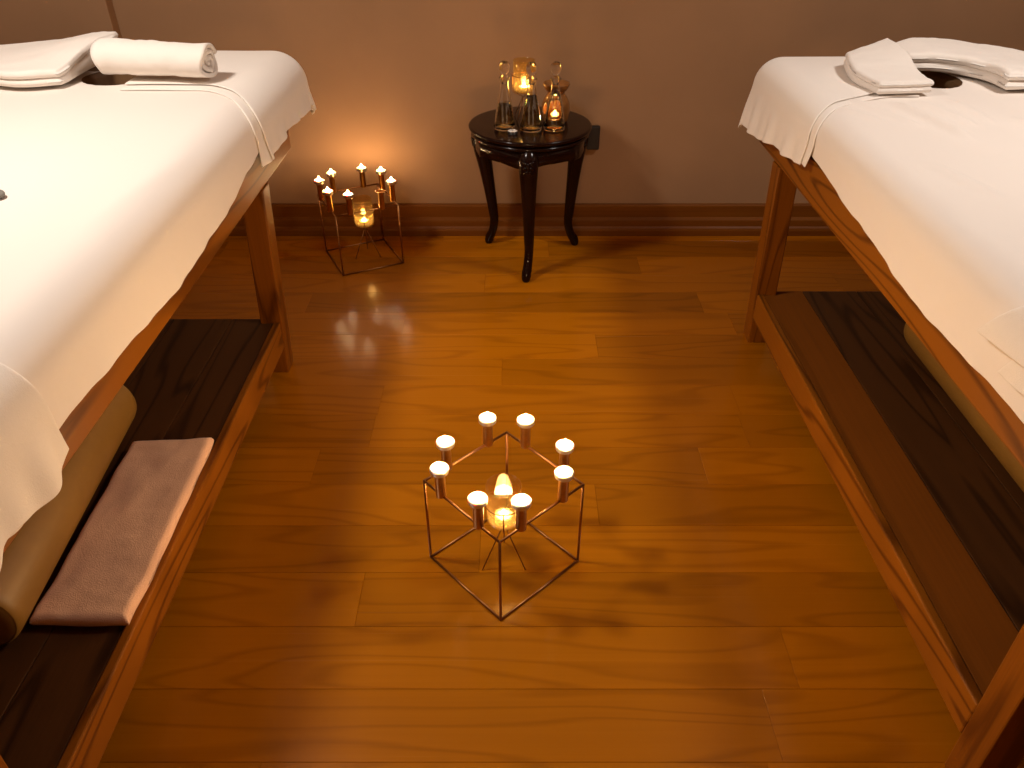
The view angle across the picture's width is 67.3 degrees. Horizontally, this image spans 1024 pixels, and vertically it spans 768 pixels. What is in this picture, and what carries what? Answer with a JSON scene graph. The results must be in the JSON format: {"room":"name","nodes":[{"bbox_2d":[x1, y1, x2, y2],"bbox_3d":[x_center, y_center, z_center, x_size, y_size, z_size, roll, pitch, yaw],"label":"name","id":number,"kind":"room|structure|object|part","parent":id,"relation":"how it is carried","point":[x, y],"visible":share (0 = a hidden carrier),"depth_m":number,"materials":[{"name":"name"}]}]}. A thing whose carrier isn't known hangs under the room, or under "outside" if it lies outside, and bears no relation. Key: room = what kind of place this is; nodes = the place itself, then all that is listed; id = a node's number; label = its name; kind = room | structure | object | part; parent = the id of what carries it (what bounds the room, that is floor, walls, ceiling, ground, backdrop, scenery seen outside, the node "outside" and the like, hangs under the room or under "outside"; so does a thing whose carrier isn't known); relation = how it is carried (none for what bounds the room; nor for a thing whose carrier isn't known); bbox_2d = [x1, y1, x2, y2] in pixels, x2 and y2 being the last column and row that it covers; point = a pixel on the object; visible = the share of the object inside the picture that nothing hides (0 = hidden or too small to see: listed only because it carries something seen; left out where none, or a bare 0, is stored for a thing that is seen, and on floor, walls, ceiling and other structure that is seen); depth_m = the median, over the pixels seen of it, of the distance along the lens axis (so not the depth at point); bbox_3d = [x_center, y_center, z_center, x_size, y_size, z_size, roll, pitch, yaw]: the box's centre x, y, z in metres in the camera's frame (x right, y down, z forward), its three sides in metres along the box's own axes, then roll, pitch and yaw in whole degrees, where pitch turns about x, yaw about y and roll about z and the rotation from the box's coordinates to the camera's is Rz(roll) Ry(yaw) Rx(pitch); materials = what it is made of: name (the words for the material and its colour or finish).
{"room":"spa","nodes":[
{"label":"spa","id":0,"kind":"room"},
{"bbox_2d":[0,0,121,44],"bbox_3d":[-2.083,-1.749,2.797,1.035,2.600,0.056,0,35,0],"label":"wall","id":1,"kind":"structure","parent":0,"point":[21,21],"depth_m":3.00,"materials":[{"name":"brown paint"}]},
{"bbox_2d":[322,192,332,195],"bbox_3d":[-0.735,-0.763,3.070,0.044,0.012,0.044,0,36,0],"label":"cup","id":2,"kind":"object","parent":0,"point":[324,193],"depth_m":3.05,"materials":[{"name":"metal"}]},
{"bbox_2d":[97,236,1023,767],"bbox_3d":[0.000,0.636,1.743,5.200,0.060,4.669,0,35,0],"label":"floor","id":3,"kind":"structure","parent":0,"point":[724,603],"depth_m":1.99,"materials":[{"name":"brown wood"}]},
{"bbox_2d":[0,66,292,767],"bbox_3d":[-1.327,-0.042,1.884,1.188,0.880,2.652,0,35,0],"label":"massage table","id":4,"kind":"object","parent":3,"relation":"on","point":[65,691],"visible":0.36,"depth_m":1.80,"materials":[{"name":"brown wood"}]},
{"bbox_3d":[-0.784,0.628,1.142,0.102,0.650,0.070,0,36,0],"label":"leg","id":5,"kind":"part","parent":4,"relation":"part of","materials":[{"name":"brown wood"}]},
{"bbox_2d":[0,385,136,645],"bbox_3d":[-1.056,0.248,1.746,0.176,0.176,0.713,-2,36,-3],"label":"bolster","id":6,"kind":"object","parent":4,"relation":"on","point":[28,563],"visible":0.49,"depth_m":1.63,"materials":[{"name":"beige fabric"}]},
{"bbox_3d":[-1.327,-0.351,1.663,1.176,0.120,2.652,0,36,0],"label":"mattress","id":7,"kind":"part","parent":4,"relation":"part of","materials":[{"name":"brown plastic"}]},
{"bbox_2d":[29,438,213,625],"bbox_3d":[-0.873,0.312,1.770,0.218,0.034,0.578,0,35,0],"label":"folded towel","id":8,"kind":"object","parent":4,"relation":"on","point":[113,561],"visible":1,"depth_m":1.71,"materials":[{"name":"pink fabric"}]},
{"bbox_2d":[0,71,258,428],"bbox_3d":[-1.316,-0.251,1.571,1.181,0.194,2.349,0,35,0],"label":"sheet","id":9,"kind":"object","parent":4,"relation":"on","point":[113,196],"visible":0.76,"depth_m":1.63,"materials":[{"name":"beige fabric"}]},
{"bbox_2d":[0,189,4,197],"bbox_3d":[-1.084,-0.392,1.590,0.068,0.020,0.048,0,35,0],"label":"stone","id":10,"kind":"object","parent":9,"relation":"on","point":[2,193],"visible":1,"depth_m":1.59,"materials":[{"name":"white stone"}]},
{"bbox_2d":[0,363,68,570],"bbox_3d":[-0.996,0.224,0.932,0.581,0.251,0.658,0,35,0],"label":"blanket","id":11,"kind":"object","parent":9,"relation":"on","point":[33,449],"visible":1,"depth_m":1.13,"materials":[{"name":"white fabric"}]},
{"bbox_2d":[0,31,117,86],"bbox_3d":[-1.619,-1.008,2.373,0.687,0.088,0.386,0,35,0],"label":"pillow","id":12,"kind":"object","parent":9,"relation":"on","point":[58,61],"visible":0.85,"depth_m":2.32,"materials":[{"name":"white fabric"}]},
{"bbox_2d":[120,51,315,166],"bbox_3d":[-0.930,-0.896,2.488,0.452,0.230,0.721,0,35,0],"label":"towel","id":13,"kind":"object","parent":9,"relation":"on","point":[271,88],"visible":0.83,"depth_m":2.36,"materials":[{"name":"white fabric"}]},
{"bbox_2d":[90,38,217,77],"bbox_3d":[-1.062,-0.975,2.299,0.351,0.101,0.132,5,36,7],"label":"rolled towel","id":14,"kind":"object","parent":13,"relation":"on","point":[111,56],"visible":1,"depth_m":2.25,"materials":[{"name":"white fabric"}]},
{"bbox_3d":[-0.756,-0.166,1.601,0.038,0.110,2.300,0,36,0],"label":"rail","id":15,"kind":"part","parent":4,"relation":"part of","materials":[{"name":"brown wood"}]},
{"bbox_3d":[-0.784,-0.324,2.478,0.102,0.650,0.070,0,36,0],"label":"leg","id":16,"kind":"part","parent":4,"relation":"part of","materials":[{"name":"brown wood"}]},
{"bbox_2d":[317,172,403,275],"bbox_3d":[-0.645,-0.691,3.263,0.303,0.336,0.303,-16,39,-21],"label":"candle stand","id":17,"kind":"object","parent":3,"relation":"on","point":[329,204],"visible":0.91,"depth_m":3.21,"materials":[{"name":"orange metal"}]},
{"bbox_2d":[314,178,324,184],"bbox_3d":[-0.794,-0.840,3.160,0.044,0.031,0.044,0,35,0],"label":"tealight","id":18,"kind":"object","parent":17,"relation":"on","point":[319,181],"visible":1,"depth_m":3.15,"materials":[{"name":"wax"}]},
{"bbox_2d":[317,184,324,200],"bbox_3d":[-0.794,-0.799,3.189,0.039,0.075,0.039,-16,39,-21],"label":"candle cup","id":19,"kind":"object","parent":17,"relation":"on","point":[319,187],"depth_m":3.18,"materials":[{"name":"orange metal"}]},
{"bbox_2d":[322,189,332,195],"bbox_3d":[-0.735,-0.771,3.064,0.044,0.031,0.044,0,35,0],"label":"tealight","id":20,"kind":"object","parent":17,"relation":"on","point":[327,192],"visible":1,"depth_m":3.06,"materials":[{"name":"wax"}]},
{"bbox_2d":[325,196,333,211],"bbox_3d":[-0.735,-0.731,3.093,0.039,0.075,0.039,-16,39,-21],"label":"candle cup","id":21,"kind":"object","parent":17,"relation":"on","point":[329,203],"depth_m":3.09,"materials":[{"name":"orange metal"}]},
{"bbox_2d":[326,171,336,176],"bbox_3d":[-0.761,-0.890,3.231,0.044,0.031,0.044,0,35,0],"label":"tealight","id":22,"kind":"object","parent":17,"relation":"on","point":[328,173],"visible":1,"depth_m":3.23,"materials":[{"name":"wax"}]},
{"bbox_2d":[329,177,336,192],"bbox_3d":[-0.761,-0.850,3.260,0.039,0.075,0.039,-16,39,-21],"label":"candle cup","id":23,"kind":"object","parent":17,"relation":"on","point":[331,179],"depth_m":3.25,"materials":[{"name":"orange metal"}]},
{"bbox_2d":[343,192,353,198],"bbox_3d":[-0.647,-0.752,3.037,0.044,0.031,0.044,0,35,0],"label":"tealight","id":24,"kind":"object","parent":17,"relation":"on","point":[347,195],"visible":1,"depth_m":3.03,"materials":[{"name":"wax"}]},
{"bbox_2d":[346,199,353,215],"bbox_3d":[-0.647,-0.711,3.066,0.039,0.075,0.039,-16,39,-21],"label":"candle cup","id":25,"kind":"object","parent":17,"relation":"on","point":[349,204],"depth_m":3.06,"materials":[{"name":"orange metal"}]},
{"bbox_2d":[356,166,366,171],"bbox_3d":[-0.642,-0.925,3.279,0.044,0.031,0.044,0,35,0],"label":"tealight","id":26,"kind":"object","parent":17,"relation":"on","point":[359,168],"visible":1,"depth_m":3.27,"materials":[{"name":"wax"}]},
{"bbox_2d":[359,172,365,187],"bbox_3d":[-0.642,-0.884,3.308,0.039,0.075,0.039,-16,39,-21],"label":"candle cup","id":27,"kind":"object","parent":17,"relation":"on","point":[362,174],"depth_m":3.30,"materials":[{"name":"orange metal"}]},
{"bbox_2d":[375,189,384,209],"bbox_3d":[-0.529,-0.745,3.114,0.039,0.075,0.039,-16,39,-21],"label":"candle cup","id":28,"kind":"object","parent":17,"relation":"on","point":[380,192],"depth_m":3.11,"materials":[{"name":"orange metal"}]},
{"bbox_2d":[376,169,385,174],"bbox_3d":[-0.555,-0.905,3.252,0.044,0.031,0.044,0,35,0],"label":"tealight","id":29,"kind":"object","parent":17,"relation":"on","point":[378,171],"visible":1,"depth_m":3.25,"materials":[{"name":"wax"}]},
{"bbox_2d":[378,175,385,189],"bbox_3d":[-0.555,-0.865,3.281,0.039,0.075,0.039,-16,39,-21],"label":"candle cup","id":30,"kind":"object","parent":17,"relation":"on","point":[381,177],"depth_m":3.28,"materials":[{"name":"orange metal"}]},
{"bbox_2d":[386,179,396,185],"bbox_3d":[-0.496,-0.837,3.156,0.044,0.031,0.044,0,35,0],"label":"tealight","id":31,"kind":"object","parent":17,"relation":"on","point":[390,182],"visible":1,"depth_m":3.15,"materials":[{"name":"wax"}]},
{"bbox_2d":[389,185,395,200],"bbox_3d":[-0.496,-0.796,3.185,0.039,0.075,0.039,-16,39,-21],"label":"candle cup","id":32,"kind":"object","parent":17,"relation":"on","point":[392,196],"depth_m":3.18,"materials":[{"name":"orange metal"}]},
{"bbox_2d":[353,206,380,257],"bbox_3d":[-0.632,-0.657,3.319,0.110,0.214,0.116,-6,36,-8],"label":"tripod stand","id":33,"kind":"object","parent":3,"relation":"on","point":[365,229],"visible":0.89,"depth_m":3.31,"materials":[{"name":"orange metal"}]},
{"bbox_3d":[-0.631,-0.730,3.260,0.085,0.120,0.085,0,35,0],"label":"glass","id":34,"kind":"object","parent":33,"relation":"on","visible":0},
{"bbox_2d":[359,218,368,224],"bbox_3d":[-0.631,-0.700,3.282,0.044,0.031,0.044,0,35,0],"label":"tealight","id":35,"kind":"object","parent":34,"relation":"in","point":[361,221],"visible":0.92,"depth_m":3.28,"materials":[{"name":"wax"}]},
{"bbox_2d":[423,426,584,620],"bbox_3d":[-0.020,0.310,1.859,0.303,0.336,0.303,-28,44,-34],"label":"candle stand","id":36,"kind":"object","parent":3,"relation":"on","point":[478,520],"visible":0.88,"depth_m":1.82,"materials":[{"name":"orange metal"}]},
{"bbox_2d":[429,462,448,477],"bbox_3d":[-0.163,0.186,1.722,0.044,0.031,0.044,0,35,0],"label":"tealight","id":37,"kind":"object","parent":36,"relation":"on","point":[437,469],"visible":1,"depth_m":1.72,"materials":[{"name":"wax"}]},
{"bbox_2d":[434,477,445,498],"bbox_3d":[-0.163,0.227,1.751,0.039,0.075,0.039,-28,44,-34],"label":"candle cup","id":38,"kind":"object","parent":36,"relation":"on","point":[440,484],"depth_m":1.75,"materials":[{"name":"orange metal"}]},
{"bbox_2d":[436,435,454,450],"bbox_3d":[-0.156,0.132,1.798,0.044,0.031,0.044,0,35,0],"label":"tealight","id":39,"kind":"object","parent":36,"relation":"on","point":[443,443],"visible":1,"depth_m":1.79,"materials":[{"name":"wax"}]},
{"bbox_2d":[441,450,451,470],"bbox_3d":[-0.156,0.172,1.827,0.039,0.075,0.039,-28,44,-34],"label":"candle cup","id":40,"kind":"object","parent":36,"relation":"on","point":[445,455],"depth_m":1.82,"materials":[{"name":"orange metal"}]},
{"bbox_2d":[467,491,487,508],"bbox_3d":[-0.073,0.242,1.644,0.044,0.031,0.044,0,35,0],"label":"tealight","id":41,"kind":"object","parent":36,"relation":"on","point":[476,500],"visible":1,"depth_m":1.64,"materials":[{"name":"wax"}]},
{"bbox_2d":[473,508,483,529],"bbox_3d":[-0.073,0.283,1.673,0.039,0.075,0.039,-28,44,-34],"label":"candle cup","id":42,"kind":"object","parent":36,"relation":"on","point":[478,514],"depth_m":1.67,"materials":[{"name":"orange metal"}]},
{"bbox_2d":[478,412,495,426],"bbox_3d":[-0.060,0.080,1.871,0.044,0.031,0.044,0,35,0],"label":"tealight","id":43,"kind":"object","parent":36,"relation":"on","point":[487,419],"visible":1,"depth_m":1.87,"materials":[{"name":"wax"}]},
{"bbox_2d":[483,426,492,446],"bbox_3d":[-0.060,0.120,1.900,0.039,0.075,0.039,-28,44,-34],"label":"candle cup","id":44,"kind":"object","parent":36,"relation":"on","point":[487,431],"depth_m":1.90,"materials":[{"name":"orange metal"}]},
{"bbox_2d":[511,494,531,510],"bbox_3d":[0.020,0.246,1.638,0.044,0.031,0.044,0,35,0],"label":"tealight","id":45,"kind":"object","parent":36,"relation":"on","point":[519,502],"visible":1,"depth_m":1.64,"materials":[{"name":"wax"}]},
{"bbox_2d":[516,510,526,531],"bbox_3d":[0.020,0.287,1.667,0.039,0.075,0.039,-28,44,-34],"label":"candle cup","id":46,"kind":"object","parent":36,"relation":"on","point":[521,516],"depth_m":1.66,"materials":[{"name":"orange metal"}]},
{"bbox_2d":[521,428,529,448],"bbox_3d":[0.033,0.124,1.895,0.039,0.075,0.039,-28,44,-34],"label":"candle cup","id":47,"kind":"object","parent":36,"relation":"on","point":[525,433],"depth_m":1.89,"materials":[{"name":"orange metal"}]},
{"bbox_2d":[517,414,534,428],"bbox_3d":[0.033,0.084,1.866,0.044,0.031,0.044,0,35,0],"label":"tealight","id":48,"kind":"object","parent":36,"relation":"on","point":[525,421],"visible":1,"depth_m":1.86,"materials":[{"name":"wax"}]},
{"bbox_2d":[558,481,568,502],"bbox_3d":[0.116,0.234,1.740,0.039,0.075,0.039,-28,44,-34],"label":"candle cup","id":49,"kind":"object","parent":36,"relation":"on","point":[563,487],"depth_m":1.74,"materials":[{"name":"orange metal"}]},
{"bbox_2d":[554,466,573,481],"bbox_3d":[0.116,0.194,1.711,0.044,0.031,0.044,0,35,0],"label":"tealight","id":50,"kind":"object","parent":36,"relation":"on","point":[562,473],"visible":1,"depth_m":1.71,"materials":[{"name":"wax"}]},
{"bbox_2d":[559,453,569,466],"bbox_3d":[0.123,0.180,1.816,0.039,0.075,0.039,-28,44,-34],"label":"candle cup","id":51,"kind":"object","parent":36,"relation":"on","point":[563,459],"depth_m":1.80,"materials":[{"name":"orange metal"}]},
{"bbox_2d":[556,439,573,454],"bbox_3d":[0.123,0.140,1.787,0.044,0.031,0.044,0,35,0],"label":"tealight","id":52,"kind":"object","parent":36,"relation":"on","point":[564,446],"visible":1,"depth_m":1.78,"materials":[{"name":"wax"}]},
{"bbox_2d":[482,489,525,569],"bbox_3d":[-0.020,0.358,1.896,0.110,0.214,0.116,0,35,0],"label":"tripod stand","id":53,"kind":"object","parent":3,"relation":"on","point":[487,508],"visible":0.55,"depth_m":1.88,"materials":[{"name":"orange metal"}]},
{"bbox_3d":[-0.049,0.407,1.904,0.061,0.125,0.003,-19,39,-24],"label":"leg","id":54,"kind":"part","parent":53,"relation":"part of","materials":[{"name":"orange metal"}]},
{"bbox_2d":[485,473,521,530],"bbox_3d":[-0.020,0.285,1.837,0.085,0.120,0.085,0,35,0],"label":"glass","id":55,"kind":"object","parent":53,"relation":"on","point":[486,490],"visible":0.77,"depth_m":1.81,"materials":[{"name":"clear glass"}]},
{"bbox_2d":[494,508,513,525],"bbox_3d":[-0.020,0.314,1.858,0.048,0.034,0.048,0,35,0],"label":"tealight","id":56,"kind":"object","parent":55,"relation":"in","point":[498,519],"visible":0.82,"depth_m":1.85,"materials":[{"name":"wax"}]},
{"bbox_3d":[0.009,0.407,1.904,0.061,0.125,0.003,19,39,24],"label":"leg","id":57,"kind":"part","parent":53,"relation":"part of","materials":[{"name":"orange metal"}]},
{"bbox_2d":[468,80,591,282],"bbox_3d":[0.071,-0.832,3.122,0.482,0.732,0.502,0,35,0],"label":"side table","id":58,"kind":"object","parent":3,"relation":"on","point":[526,152],"depth_m":2.95,"materials":[{"name":"paint"}]},
{"bbox_3d":[-0.102,-0.837,3.271,0.090,0.565,0.139,16,39,21],"label":"leg","id":59,"kind":"part","parent":58,"relation":"part of","materials":[{"name":"paint"}]},
{"bbox_2d":[494,60,515,130],"bbox_3d":[-0.028,-1.077,2.870,0.083,0.248,0.083,0,35,0],"label":"decanter","id":60,"kind":"object","parent":58,"relation":"on","point":[504,116],"visible":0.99,"depth_m":2.87,"materials":[{"name":"clear glass"}]},
{"bbox_2d":[507,129,517,134],"bbox_3d":[0.002,-0.949,2.891,0.039,0.016,0.039,0,35,0],"label":"tealight","id":61,"kind":"object","parent":58,"relation":"on","point":[510,131],"visible":1,"depth_m":2.88,"materials":[{"name":"wax"}]},
{"bbox_2d":[511,72,535,122],"bbox_3d":[0.043,-1.122,2.994,0.110,0.177,0.116,-22,41,-28],"label":"tripod stand","id":62,"kind":"object","parent":58,"relation":"on","point":[515,72],"visible":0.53,"depth_m":2.98,"materials":[{"name":"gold metal"}]},
{"bbox_2d":[513,57,534,93],"bbox_3d":[0.046,-1.180,2.947,0.085,0.120,0.085,0,35,0],"label":"glass","id":63,"kind":"object","parent":62,"relation":"on","point":[530,57],"visible":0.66,"depth_m":2.94,"materials":[{"name":"clear glass"}]},
{"bbox_2d":[518,85,526,91],"bbox_3d":[0.046,-1.150,2.969,0.044,0.031,0.044,0,35,0],"label":"tealight","id":64,"kind":"object","parent":63,"relation":"in","point":[523,88],"visible":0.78,"depth_m":2.96,"materials":[{"name":"wax"}]},
{"bbox_3d":[0.062,-0.655,3.016,0.076,0.565,0.110,0,36,0],"label":"leg","id":65,"kind":"part","parent":58,"relation":"part of","materials":[{"name":"paint"}]},
{"bbox_3d":[0.071,-0.992,3.020,0.464,0.020,0.464,0,36,0],"label":"moulding","id":66,"kind":"part","parent":58,"relation":"part of","materials":[{"name":"paint"}]},
{"bbox_2d":[520,62,541,132],"bbox_3d":[0.072,-1.067,2.857,0.083,0.248,0.083,0,35,0],"label":"decanter","id":67,"kind":"object","parent":58,"relation":"on","point":[531,119],"visible":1,"depth_m":2.86,"materials":[{"name":"clear glass"}]},
{"bbox_2d":[543,61,564,131],"bbox_3d":[0.161,-1.070,2.861,0.083,0.248,0.083,0,35,0],"label":"decanter","id":68,"kind":"object","parent":58,"relation":"on","point":[554,121],"visible":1,"depth_m":2.86,"materials":[{"name":"clear glass"}]},
{"bbox_3d":[0.170,-1.092,2.984,0.111,0.149,0.108,0,35,0],"label":"oil burner","id":69,"kind":"part","parent":58,"relation":"part of","materials":[{"name":"glass"}]},
{"bbox_2d":[543,80,569,92],"bbox_3d":[0.170,-1.138,2.949,0.104,0.034,0.104,0,36,0],"label":"bowl","id":70,"kind":"object","parent":58,"relation":"on","point":[564,85],"depth_m":2.94,"materials":[{"name":"brown"}]},
{"bbox_3d":[0.260,-0.833,3.266,0.088,0.565,0.123,0,36,0],"label":"leg","id":71,"kind":"part","parent":58,"relation":"part of","materials":[{"name":"paint"}]},
{"bbox_2d":[743,71,1023,767],"bbox_3d":[1.422,-0.062,1.912,1.168,0.880,2.382,0,35,0],"label":"massage table","id":72,"kind":"object","parent":3,"relation":"on","point":[939,516],"visible":0.46,"depth_m":1.88,"materials":[{"name":"brown wood"}]},
{"bbox_3d":[0.882,-0.434,2.632,0.088,0.650,0.070,0,36,0],"label":"leg","id":73,"kind":"part","parent":72,"relation":"part of","materials":[{"name":"brown wood"}]},
{"bbox_3d":[0.861,-0.235,1.699,0.038,0.110,2.200,0,36,0],"label":"rail","id":74,"kind":"part","parent":72,"relation":"part of","materials":[{"name":"brown wood"}]},
{"bbox_2d":[811,72,1023,423],"bbox_3d":[1.411,-0.331,1.656,1.161,0.194,2.239,0,35,0],"label":"sheet","id":75,"kind":"object","parent":72,"relation":"on","point":[934,179],"visible":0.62,"depth_m":1.69,"materials":[{"name":"beige fabric"}]},
{"bbox_2d":[738,56,918,166],"bbox_3d":[0.984,-0.834,2.419,0.374,0.250,0.706,0,35,0],"label":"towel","id":76,"kind":"object","parent":75,"relation":"on","point":[789,99],"visible":0.85,"depth_m":2.34,"materials":[{"name":"white fabric"}]},
{"bbox_2d":[843,38,933,93],"bbox_3d":[1.111,-0.967,2.326,0.200,0.076,0.398,0,35,0],"label":"folded towel","id":77,"kind":"object","parent":76,"relation":"on","point":[883,66],"visible":1,"depth_m":2.27,"materials":[{"name":"white fabric"}]},
{"bbox_2d":[896,38,1023,89],"bbox_3d":[1.477,-0.984,2.360,0.526,0.077,0.382,0,35,0],"label":"cushion","id":78,"kind":"object","parent":75,"relation":"on","point":[1003,67],"visible":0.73,"depth_m":2.37,"materials":[{"name":"white fabric"}]},
{"bbox_2d":[977,306,1023,395],"bbox_3d":[1.100,0.092,1.016,0.582,0.155,0.747,0,35,0],"label":"towel","id":79,"kind":"object","parent":75,"relation":"on","point":[1005,331],"visible":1,"depth_m":1.26,"materials":[{"name":"white fabric"}]},
{"bbox_3d":[1.422,-0.371,1.692,1.156,0.120,2.382,0,36,0],"label":"mattress","id":80,"kind":"part","parent":72,"relation":"part of","materials":[{"name":"brown plastic"}]},
{"bbox_2d":[904,323,1023,491],"bbox_3d":[1.285,0.099,1.956,0.176,0.176,0.978,0,35,0],"label":"bolster","id":81,"kind":"object","parent":72,"relation":"on","point":[1002,453],"visible":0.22,"depth_m":2.02,"materials":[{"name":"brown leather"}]},
{"bbox_3d":[0.882,0.509,1.309,0.088,0.650,0.070,0,36,0],"label":"leg","id":82,"kind":"part","parent":72,"relation":"part of","materials":[{"name":"brown wood"}]},
{"bbox_2d":[112,0,1023,202],"bbox_3d":[0.000,-1.778,2.871,5.200,2.680,0.100,0,35,0],"label":"wall","id":83,"kind":"structure","parent":0,"point":[396,87],"depth_m":3.15,"materials":[{"name":"brown paint"}]},
{"bbox_2d":[229,203,834,235],"bbox_3d":[0.517,-0.750,3.514,4.165,0.140,0.046,0,35,0],"label":"baseboard","id":84,"kind":"structure","parent":83,"relation":"attached to","point":[290,219],"depth_m":3.51,"materials":[{"name":"brown wood"}]},
{"bbox_2d":[586,125,599,149],"bbox_3d":[0.349,-1.060,3.308,0.054,0.100,0.024,0,35,0],"label":"wall outlet","id":85,"kind":"object","parent":83,"relation":"attached to","point":[594,135],"visible":0.76,"depth_m":3.30,"materials":[{"name":"black"}]}
]}

